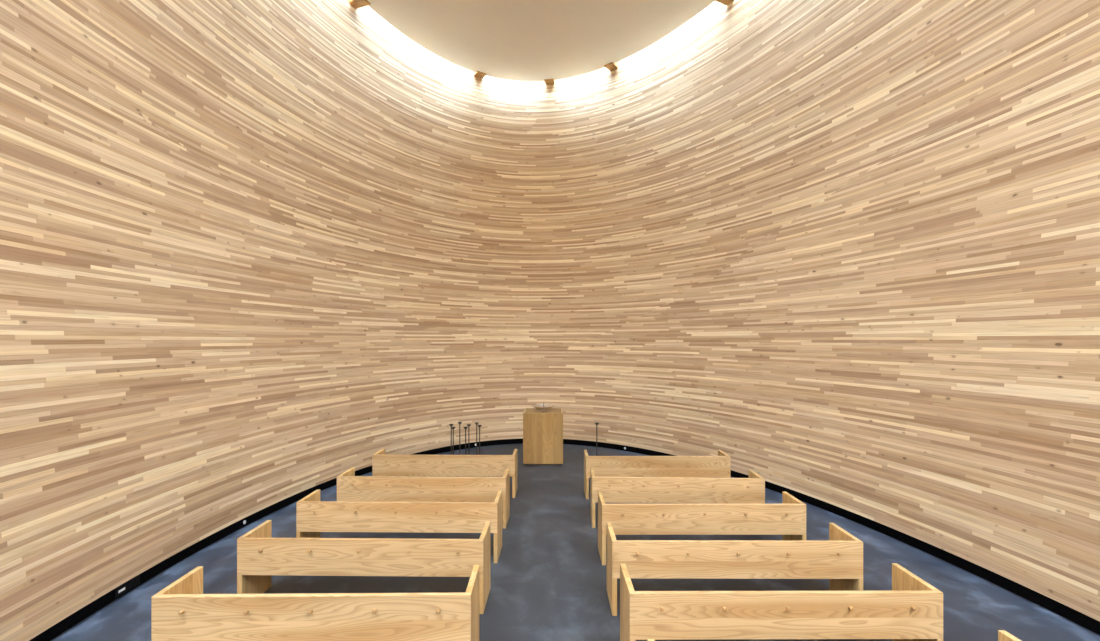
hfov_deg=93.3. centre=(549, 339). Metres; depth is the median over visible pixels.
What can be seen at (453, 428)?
candle stand
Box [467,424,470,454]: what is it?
candle stand
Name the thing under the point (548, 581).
floor
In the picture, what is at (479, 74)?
bracket
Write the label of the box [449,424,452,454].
candle stand
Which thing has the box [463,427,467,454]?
candle stand
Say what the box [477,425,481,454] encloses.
candle stand
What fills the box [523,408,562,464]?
altar
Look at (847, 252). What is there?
wall
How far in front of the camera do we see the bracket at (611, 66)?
14.18 m
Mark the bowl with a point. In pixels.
(543, 407)
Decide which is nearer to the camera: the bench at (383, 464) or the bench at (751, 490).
the bench at (751, 490)
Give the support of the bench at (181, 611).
on the floor
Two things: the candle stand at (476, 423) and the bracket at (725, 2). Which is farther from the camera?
the bracket at (725, 2)
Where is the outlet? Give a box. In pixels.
[115,575,139,598]
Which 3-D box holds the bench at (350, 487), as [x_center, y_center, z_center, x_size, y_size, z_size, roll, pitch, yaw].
[-1.783,2.250,7.429,2.360,0.700,0.561,0,0,1]
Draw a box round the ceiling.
[367,0,713,81]
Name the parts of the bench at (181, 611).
panel, panel, panel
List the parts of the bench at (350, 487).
panel, panel, panel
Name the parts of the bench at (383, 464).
panel, panel, panel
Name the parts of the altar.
panel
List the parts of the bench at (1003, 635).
panel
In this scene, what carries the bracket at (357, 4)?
attached to the wall
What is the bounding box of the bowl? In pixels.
[533,403,554,410]
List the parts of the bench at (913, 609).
panel, panel, panel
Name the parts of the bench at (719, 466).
panel, panel, panel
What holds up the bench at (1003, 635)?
on the floor
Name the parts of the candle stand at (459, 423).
stem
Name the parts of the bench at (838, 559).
panel, panel, panel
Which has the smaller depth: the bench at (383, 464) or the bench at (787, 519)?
the bench at (787, 519)
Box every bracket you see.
[349,0,370,8]
[474,71,486,77]
[544,79,554,83]
[604,62,617,70]
[714,0,733,4]
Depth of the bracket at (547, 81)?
15.00 m
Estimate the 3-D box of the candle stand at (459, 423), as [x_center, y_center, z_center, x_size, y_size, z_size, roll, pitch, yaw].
[-1.911,2.167,11.000,0.210,0.865,0.210,0,0,0]
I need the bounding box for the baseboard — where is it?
[29,438,1099,640]
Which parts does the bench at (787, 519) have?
panel, panel, panel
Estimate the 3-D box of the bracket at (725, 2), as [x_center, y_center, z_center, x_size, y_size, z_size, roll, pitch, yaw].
[3.884,-7.560,11.407,0.570,0.279,0.280,0,0,-26]
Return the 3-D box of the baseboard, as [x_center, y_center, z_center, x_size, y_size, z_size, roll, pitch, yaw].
[0.271,2.536,4.418,9.362,0.128,17.414,0,0,0]
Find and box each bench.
[151,565,478,640]
[237,520,489,613]
[296,489,501,562]
[337,467,509,527]
[372,448,516,497]
[584,450,730,498]
[590,468,764,527]
[598,492,805,564]
[607,522,862,615]
[620,563,942,640]
[647,630,1020,640]
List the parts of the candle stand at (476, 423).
stem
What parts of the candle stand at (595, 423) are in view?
stem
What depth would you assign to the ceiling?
12.58 m
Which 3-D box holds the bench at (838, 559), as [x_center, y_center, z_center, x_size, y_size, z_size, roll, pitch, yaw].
[1.768,2.250,5.124,2.360,0.700,0.561,0,0,0]
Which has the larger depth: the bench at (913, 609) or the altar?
the altar
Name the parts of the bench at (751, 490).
panel, panel, panel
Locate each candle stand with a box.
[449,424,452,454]
[451,427,455,454]
[458,422,461,454]
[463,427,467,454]
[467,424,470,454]
[475,422,478,454]
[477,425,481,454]
[595,423,598,455]
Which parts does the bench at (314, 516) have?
panel, panel, panel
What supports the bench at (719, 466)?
on the floor
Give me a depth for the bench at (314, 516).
6.06 m
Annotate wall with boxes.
[0,0,1099,640]
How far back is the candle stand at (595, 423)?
10.91 m
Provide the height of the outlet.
0.096 m
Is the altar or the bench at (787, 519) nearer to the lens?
the bench at (787, 519)
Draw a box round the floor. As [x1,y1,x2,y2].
[51,443,1099,640]
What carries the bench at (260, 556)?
on the floor
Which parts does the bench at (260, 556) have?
panel, panel, panel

